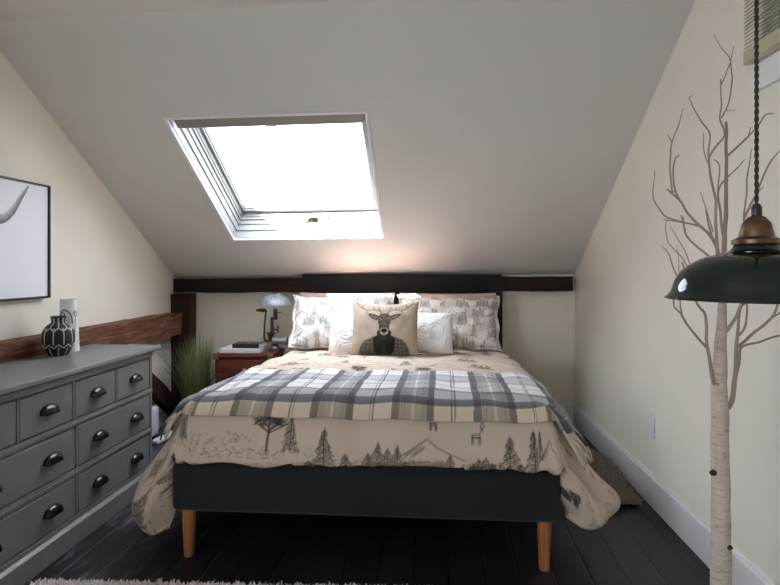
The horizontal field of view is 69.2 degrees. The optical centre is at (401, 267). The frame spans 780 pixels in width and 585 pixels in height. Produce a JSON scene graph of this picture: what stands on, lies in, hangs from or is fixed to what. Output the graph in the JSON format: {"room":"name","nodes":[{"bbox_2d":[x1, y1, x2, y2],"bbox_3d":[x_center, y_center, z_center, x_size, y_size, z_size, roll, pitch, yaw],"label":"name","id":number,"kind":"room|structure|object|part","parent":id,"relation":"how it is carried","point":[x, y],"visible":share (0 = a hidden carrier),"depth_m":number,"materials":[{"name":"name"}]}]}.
{"room":"bedroom","nodes":[
{"label":"bedroom","id":0,"kind":"room"},
{"bbox_2d":[0,51,176,427],"bbox_3d":[-2.067,0.044,1.529,0.100,2.351,6.200,0,0,4],"label":"wall","id":1,"kind":"structure","parent":0,"point":[100,259],"depth_m":3.31,"materials":[{"name":"beige paint"}]},
{"bbox_2d":[0,175,50,301],"bbox_3d":[-1.935,-0.141,2.521,0.037,0.601,1.037,0,0,4],"label":"framed picture","id":2,"kind":"object","parent":1,"relation":"attached to","point":[25,206],"visible":1,"depth_m":2.86,"materials":[{"name":"black plastic"}]},
{"bbox_2d":[0,313,181,363],"bbox_3d":[-1.869,0.436,2.935,0.122,0.193,3.038,0,0,4],"label":"trim","id":3,"kind":"structure","parent":1,"relation":"attached to","point":[151,327],"depth_m":3.54,"materials":[{"name":"brown wood"}]},
{"bbox_2d":[152,371,177,415],"bbox_3d":[-1.826,0.845,4.118,0.065,0.680,0.877,0,0,4],"label":"trim","id":4,"kind":"structure","parent":1,"relation":"attached to","point":[162,396],"depth_m":4.26,"materials":[{"name":"brown wood"}]},
{"bbox_2d":[0,0,347,21],"bbox_3d":[-0.432,-1.231,0.370,3.507,0.204,4.285,0,0,4],"label":"ceiling","id":5,"kind":"structure","parent":0,"point":[10,10],"depth_m":2.48,"materials":[{"name":"paint"}]},
{"bbox_2d":[664,0,779,303],"bbox_3d":[0.737,-0.565,1.172,0.348,1.262,0.348,0,0,-14],"label":"pendant lamp","id":6,"kind":"object","parent":5,"relation":"hanging from","point":[748,273],"visible":1,"depth_m":1.12,"materials":[{"name":"green metal"}]},
{"bbox_3d":[0.737,0.009,1.172,0.348,0.113,0.348,0,0,3],"label":"lamp shade","id":7,"kind":"part","parent":6,"relation":"part of","materials":[{"name":"green metal"}]},
{"bbox_3d":[0.737,-0.652,1.172,0.009,1.043,0.009,0,0,3],"label":"twisted cord","id":8,"kind":"part","parent":6,"relation":"part of","materials":[{"name":"black fabric"}]},
{"bbox_2d":[0,0,694,278],"bbox_3d":[-0.275,-0.641,3.611,3.430,1.601,2.306,0,0,4],"label":"ceiling","id":9,"kind":"structure","parent":0,"point":[503,132],"depth_m":2.97,"materials":[{"name":"paint"}]},
{"bbox_2d":[163,110,384,240],"bbox_3d":[-0.708,-0.636,3.627,1.124,0.885,1.159,0,0,4],"label":"window","id":10,"kind":"structure","parent":9,"relation":"attached to","point":[321,219],"depth_m":4.06,"materials":[{"name":"white paint"}]},
{"bbox_2d":[174,114,364,128],"bbox_3d":[-0.730,-0.845,3.127,1.059,0.119,0.106,0,0,4],"label":"roller blind","id":11,"kind":"object","parent":10,"relation":"attached to","point":[346,118],"visible":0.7,"depth_m":3.12,"materials":[{"name":"white plastic"}]},
{"bbox_3d":[-0.728,-0.809,3.160,1.058,0.045,0.022,0,0,3],"label":"rail","id":12,"kind":"part","parent":11,"relation":"part of","materials":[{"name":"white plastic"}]},
{"bbox_3d":[-0.707,-0.715,3.683,1.053,0.727,1.040,0,0,3],"label":"frame","id":13,"kind":"part","parent":10,"relation":"part of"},
{"bbox_3d":[-0.707,-0.731,3.692,1.017,0.651,0.974,0,0,3],"label":"sash","id":14,"kind":"part","parent":10,"relation":"part of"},
{"bbox_2d":[25,421,709,584],"bbox_3d":[-0.371,1.260,1.425,3.499,0.080,6.400,0,0,4],"label":"floor","id":15,"kind":"structure","parent":0,"point":[635,546],"depth_m":2.42,"materials":[{"name":"black wood"}]},
{"bbox_2d":[0,344,160,584],"bbox_3d":[-1.623,0.829,2.519,0.422,0.781,1.430,0,0,4],"label":"dresser","id":16,"kind":"object","parent":15,"relation":"on","point":[76,429],"visible":0.99,"depth_m":2.47,"materials":[{"name":"grey paint"}]},
{"bbox_3d":[-1.497,0.589,2.009,0.032,0.162,0.302,0,0,3],"label":"drawer","id":17,"kind":"part","parent":16,"relation":"part of","materials":[{"name":"grey paint"}]},
{"bbox_3d":[-1.487,1.015,2.185,0.032,0.165,0.656,0,0,3],"label":"drawer","id":18,"kind":"part","parent":16,"relation":"part of","materials":[{"name":"grey paint"}]},
{"bbox_3d":[-1.487,0.799,2.185,0.032,0.177,0.656,0,0,3],"label":"drawer","id":19,"kind":"part","parent":16,"relation":"part of","materials":[{"name":"grey paint"}]},
{"bbox_3d":[-1.477,0.589,2.337,0.032,0.162,0.313,0,0,3],"label":"drawer","id":20,"kind":"part","parent":16,"relation":"part of","materials":[{"name":"grey paint"}]},
{"bbox_3d":[-1.446,0.582,2.335,0.027,0.040,0.104,0,0,3],"label":"handle","id":21,"kind":"part","parent":16,"relation":"part of","materials":[{"name":"brown metal"}]},
{"bbox_3d":[-1.445,1.008,2.357,0.027,0.040,0.104,0,0,3],"label":"handle","id":22,"kind":"part","parent":16,"relation":"part of","materials":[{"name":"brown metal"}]},
{"bbox_3d":[-1.445,0.792,2.357,0.027,0.040,0.104,0,0,3],"label":"handle","id":23,"kind":"part","parent":16,"relation":"part of","materials":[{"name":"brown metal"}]},
{"bbox_2d":[40,316,75,356],"bbox_3d":[-1.716,0.339,2.825,0.150,0.197,0.145,0,0,37],"label":"vase","id":24,"kind":"object","parent":16,"relation":"on","point":[58,337],"visible":1,"depth_m":2.78,"materials":[{"name":"ceramic"}]},
{"bbox_2d":[59,299,79,351],"bbox_3d":[-1.747,0.300,2.967,0.100,0.275,0.100,0,0,-4],"label":"vase","id":25,"kind":"object","parent":16,"relation":"on","point":[68,308],"visible":0.64,"depth_m":2.94,"materials":[{"name":"ceramic"}]},
{"bbox_3d":[-1.628,0.468,2.522,0.413,0.014,1.421,0,0,3],"label":"moulding","id":26,"kind":"part","parent":16,"relation":"part of","materials":[{"name":"grey paint"}]},
{"bbox_3d":[-1.457,0.589,2.672,0.032,0.162,0.317,0,0,3],"label":"drawer","id":27,"kind":"part","parent":16,"relation":"part of","materials":[{"name":"grey paint"}]},
{"bbox_3d":[-1.426,0.582,2.670,0.027,0.040,0.104,0,0,3],"label":"handle","id":28,"kind":"part","parent":16,"relation":"part of","materials":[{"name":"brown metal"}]},
{"bbox_3d":[-1.425,1.008,2.688,0.027,0.040,0.104,0,0,3],"label":"handle","id":29,"kind":"part","parent":16,"relation":"part of","materials":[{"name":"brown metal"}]},
{"bbox_3d":[-1.425,0.792,2.688,0.027,0.040,0.104,0,0,3],"label":"handle","id":30,"kind":"part","parent":16,"relation":"part of","materials":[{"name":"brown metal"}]},
{"bbox_3d":[-1.446,1.015,2.851,0.032,0.165,0.631,0,0,3],"label":"drawer","id":31,"kind":"part","parent":16,"relation":"part of","materials":[{"name":"grey paint"}]},
{"bbox_3d":[-1.446,0.799,2.851,0.032,0.177,0.631,0,0,3],"label":"drawer","id":32,"kind":"part","parent":16,"relation":"part of","materials":[{"name":"grey paint"}]},
{"bbox_3d":[-1.436,0.589,3.008,0.032,0.162,0.315,0,0,3],"label":"drawer","id":33,"kind":"part","parent":16,"relation":"part of","materials":[{"name":"grey paint"}]},
{"bbox_3d":[-1.405,0.582,3.006,0.027,0.040,0.104,0,0,3],"label":"handle","id":34,"kind":"part","parent":16,"relation":"part of","materials":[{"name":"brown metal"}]},
{"bbox_3d":[-1.405,1.008,3.015,0.027,0.040,0.104,0,0,3],"label":"handle","id":35,"kind":"part","parent":16,"relation":"part of","materials":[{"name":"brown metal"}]},
{"bbox_3d":[-1.405,0.792,3.015,0.027,0.040,0.104,0,0,3],"label":"handle","id":36,"kind":"part","parent":16,"relation":"part of","materials":[{"name":"brown metal"}]},
{"bbox_2d":[152,406,158,439],"bbox_3d":[-1.809,1.078,3.873,0.120,0.282,0.380,0,0,4],"label":"appliance","id":37,"kind":"object","parent":15,"relation":"on","point":[155,410],"visible":0.12,"depth_m":4.00,"materials":[{"name":"plastic"}]},
{"bbox_2d":[152,430,171,444],"bbox_3d":[-1.596,1.152,4.000,0.212,0.134,0.266,0,0,9],"label":"power strip","id":38,"kind":"object","parent":15,"relation":"on","point":[156,441],"visible":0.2,"depth_m":3.91,"materials":[{"name":"white plastic"}]},
{"bbox_2d":[160,332,221,399],"bbox_3d":[-1.568,0.850,4.229,0.500,0.739,0.480,0,0,4],"label":"grass plant","id":39,"kind":"object","parent":15,"relation":"on","point":[197,379],"visible":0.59,"depth_m":4.17,"materials":[{"name":"green plant"}]},
{"bbox_2d":[30,577,407,584],"bbox_3d":[-0.656,1.197,1.559,1.561,0.045,1.193,0,0,2],"label":"shag rug","id":40,"kind":"object","parent":15,"relation":"on","point":[54,581],"visible":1,"depth_m":2.13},
{"bbox_2d":[213,348,284,383],"bbox_3d":[-1.154,0.924,4.304,0.449,0.591,0.366,0,0,4],"label":"nightstand","id":41,"kind":"object","parent":15,"relation":"on","point":[227,365],"visible":0.32,"depth_m":4.16,"materials":[{"name":"brown wood"}]},
{"bbox_3d":[-1.163,0.748,4.157,0.396,0.145,0.012,0,0,3],"label":"drawer","id":42,"kind":"part","parent":41,"relation":"part of","materials":[{"name":"brown wood"}]},
{"bbox_2d":[219,344,268,352],"bbox_3d":[-1.194,0.614,4.306,0.300,0.028,0.265,0,0,1],"label":"book","id":43,"kind":"object","parent":41,"relation":"on","point":[227,349],"visible":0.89,"depth_m":4.17,"materials":[{"name":"paper"}]},
{"bbox_2d":[232,341,264,348],"bbox_3d":[-1.156,0.583,4.284,0.205,0.033,0.140,0,0,6],"label":"book","id":44,"kind":"object","parent":43,"relation":"on","point":[255,345],"visible":1,"depth_m":4.22,"materials":[{"name":"black paper"}]},
{"bbox_2d":[256,292,290,350],"bbox_3d":[-0.968,0.405,4.337,0.244,0.447,0.244,0,0,-42],"label":"table lamp","id":45,"kind":"object","parent":41,"relation":"on","point":[274,299],"visible":0.99,"depth_m":4.31,"materials":[{"name":"metal"}]},
{"bbox_3d":[-1.078,0.325,4.344,0.080,0.030,0.030,0,0,3],"label":"crank handle","id":46,"kind":"part","parent":45,"relation":"part of","materials":[{"name":"brown wood"}]},
{"bbox_3d":[-0.973,0.453,4.338,0.063,0.150,0.020,0,0,3],"label":"clamp post","id":47,"kind":"part","parent":45,"relation":"part of","materials":[{"name":"metal"}]},
{"bbox_3d":[-0.968,0.238,4.337,0.244,0.087,0.244,0,0,3],"label":"lamp shade","id":48,"kind":"part","parent":45,"relation":"part of","materials":[{"name":"glass"}]},
{"bbox_2d":[273,309,280,316],"bbox_3d":[-0.955,0.345,4.336,0.060,0.065,0.033,0,0,3],"label":"socket","id":49,"kind":"object","parent":45,"relation":"attached to","point":[275,312],"depth_m":4.32,"materials":[{"name":"metal"}]},
{"bbox_2d":[173,274,559,571],"bbox_3d":[-0.083,0.634,3.392,1.600,1.172,2.202,0,0,4],"label":"bed","id":50,"kind":"object","parent":15,"relation":"on","point":[431,492],"visible":0.4,"depth_m":2.31,"materials":[{"name":"dark upholstery fabric"},{"name":"cotton"},{"name":"oiled beech"}]},
{"bbox_3d":[-0.901,1.119,2.400,0.056,0.202,0.056,0,0,4],"label":"leg","id":51,"kind":"part","parent":50,"relation":"part of","materials":[{"name":"brown wood"}]},
{"bbox_3d":[-0.163,0.915,2.329,1.600,0.203,0.070,0,0,4],"label":"footboard","id":52,"kind":"part","parent":50,"relation":"part of","materials":[{"name":"black fabric"}]},
{"bbox_2d":[132,347,620,534],"bbox_3d":[-0.085,0.854,3.300,2.116,0.612,2.088,0,0,4],"label":"duvet","id":53,"kind":"object","parent":50,"relation":"on","point":[587,500],"visible":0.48,"depth_m":2.31,"materials":[{"name":"fabric"}]},
{"bbox_2d":[328,312,352,352],"bbox_3d":[-0.334,0.438,3.845,0.320,0.266,0.168,0,0,-3],"label":"cushion","id":54,"kind":"object","parent":53,"relation":"on","point":[341,323],"visible":0.54,"depth_m":3.79,"materials":[{"name":"white fabric"}]},
{"bbox_2d":[288,294,393,348],"bbox_3d":[-0.436,0.394,4.135,0.758,0.391,0.256,0,0,-1],"label":"pillow sham","id":55,"kind":"object","parent":53,"relation":"on","point":[310,315],"visible":0.51,"depth_m":4.08,"materials":[{"name":"fabric"}]},
{"bbox_2d":[300,292,394,298],"bbox_3d":[-0.422,0.382,4.339,0.740,0.385,0.139,0,0,2],"label":"bed pillow","id":56,"kind":"object","parent":53,"relation":"on","point":[330,295],"visible":0.1,"depth_m":4.36,"materials":[{"name":"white fabric"}]},
{"bbox_2d":[160,368,592,469],"bbox_3d":[-0.118,0.673,2.665,1.873,0.279,0.717,0,0,4],"label":"throw blanket","id":57,"kind":"object","parent":53,"relation":"on","point":[429,395],"visible":1,"depth_m":2.42,"materials":[{"name":"fabric"}]},
{"bbox_2d":[350,301,418,356],"bbox_3d":[-0.107,0.395,3.671,0.451,0.352,0.197,0,0,-1],"label":"cushion","id":58,"kind":"object","parent":53,"relation":"on","point":[378,330],"visible":1,"depth_m":3.61,"materials":[{"name":"fabric"}]},
{"bbox_2d":[417,313,452,353],"bbox_3d":[0.191,0.438,3.813,0.316,0.266,0.166,0,0,8],"label":"cushion","id":59,"kind":"object","parent":53,"relation":"on","point":[434,330],"visible":0.77,"depth_m":3.75,"materials":[{"name":"white fabric"}]},
{"bbox_2d":[399,293,495,298],"bbox_3d":[0.349,0.383,4.295,0.742,0.385,0.144,0,0,3],"label":"bed pillow","id":60,"kind":"object","parent":53,"relation":"on","point":[413,295],"visible":0.11,"depth_m":4.31,"materials":[{"name":"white fabric"}]},
{"bbox_2d":[397,295,502,351],"bbox_3d":[0.339,0.394,4.085,0.762,0.390,0.250,0,0,5],"label":"pillow sham","id":61,"kind":"object","parent":53,"relation":"on","point":[476,326],"visible":0.62,"depth_m":4.02,"materials":[{"name":"fabric"}]},
{"bbox_3d":[-0.004,0.574,4.455,1.580,1.052,0.070,0,0,4],"label":"headboard","id":62,"kind":"part","parent":50,"relation":"part of","materials":[{"name":"black fabric"}]},
{"bbox_3d":[0.578,1.119,2.289,0.056,0.202,0.056,0,0,4],"label":"leg","id":63,"kind":"part","parent":50,"relation":"part of","materials":[{"name":"brown wood"}]},
{"bbox_2d":[579,444,643,504],"bbox_3d":[1.066,1.175,3.365,0.460,0.074,1.028,0,0,4],"label":"sheepskin rug","id":64,"kind":"object","parent":15,"relation":"on","point":[603,467],"visible":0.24,"depth_m":3.14,"materials":[{"name":"grey fur"}]},
{"bbox_2d":[651,35,779,584],"bbox_3d":[0.923,0.287,1.567,0.403,1.864,0.230,0,0,4],"label":"birch tree","id":65,"kind":"object","parent":15,"relation":"on","point":[721,548],"visible":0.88,"depth_m":1.56,"materials":[{"name":"beige plant"}]},
{"bbox_2d":[181,274,574,402],"bbox_3d":[-0.231,0.634,4.573,3.194,1.171,0.100,0,0,4],"label":"wall","id":66,"kind":"structure","parent":0,"point":[538,327],"depth_m":4.45,"materials":[{"name":"beige paint"}]},
{"bbox_2d":[171,293,195,403],"bbox_3d":[-1.752,0.711,4.545,0.166,1.022,0.118,0,0,4],"label":"trim","id":67,"kind":"structure","parent":66,"relation":"attached to","point":[184,303],"depth_m":4.49,"materials":[{"name":"brown wood"}]},
{"bbox_2d":[174,276,573,292],"bbox_3d":[-0.248,0.133,4.481,3.164,0.133,0.084,0,0,4],"label":"trim","id":68,"kind":"structure","parent":66,"relation":"attached to","point":[509,284],"depth_m":4.48,"materials":[{"name":"brown wood"}]},
{"bbox_2d":[559,403,574,422],"bbox_3d":[-0.140,1.139,4.509,3.004,0.159,0.016,0,0,4],"label":"baseboard","id":69,"kind":"structure","parent":66,"relation":"attached to","point":[568,407],"depth_m":4.41,"materials":[{"name":"white paint"}]},
{"bbox_2d":[575,0,779,584],"bbox_3d":[1.293,0.005,1.323,0.140,2.430,6.203,0,0,3],"label":"wall","id":70,"kind":"structure","parent":0,"point":[636,356],"depth_m":2.54,"materials":[{"name":"beige paint"}]},
{"bbox_2d":[649,412,654,437],"bbox_3d":[1.288,0.810,2.910,0.010,0.116,0.072,0,0,4],"label":"wall outlet","id":71,"kind":"object","parent":70,"relation":"attached to","point":[651,416],"visible":1,"depth_m":2.90,"materials":[{"name":"white plastic"}]},
{"bbox_2d":[573,404,773,584],"bbox_3d":[1.214,1.139,1.320,0.016,0.159,6.183,0,0,3],"label":"baseboard","id":72,"kind":"structure","parent":70,"relation":"attached to","point":[694,531],"depth_m":2.71,"materials":[{"name":"white paint"}]},
{"bbox_2d":[751,0,779,92],"bbox_3d":[1.262,-0.868,1.438,0.112,0.504,1.094,0,0,3],"label":"window","id":73,"kind":"structure","parent":70,"relation":"in","point":[769,65],"depth_m":1.91,"materials":[{"name":"white paint"}]},
{"bbox_2d":[743,0,779,64],"bbox_3d":[1.184,-0.923,1.413,0.046,0.437,1.106,0,0,3],"label":"blind","id":74,"kind":"object","parent":73,"relation":"attached to","point":[770,43],"visible":1,"depth_m":1.86,"materials":[{"name":"paper"}]},
{"bbox_3d":[1.179,-0.729,1.413,0.030,0.047,1.106,0,0,3],"label":"rail","id":75,"kind":"part","parent":74,"relation":"part of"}
]}

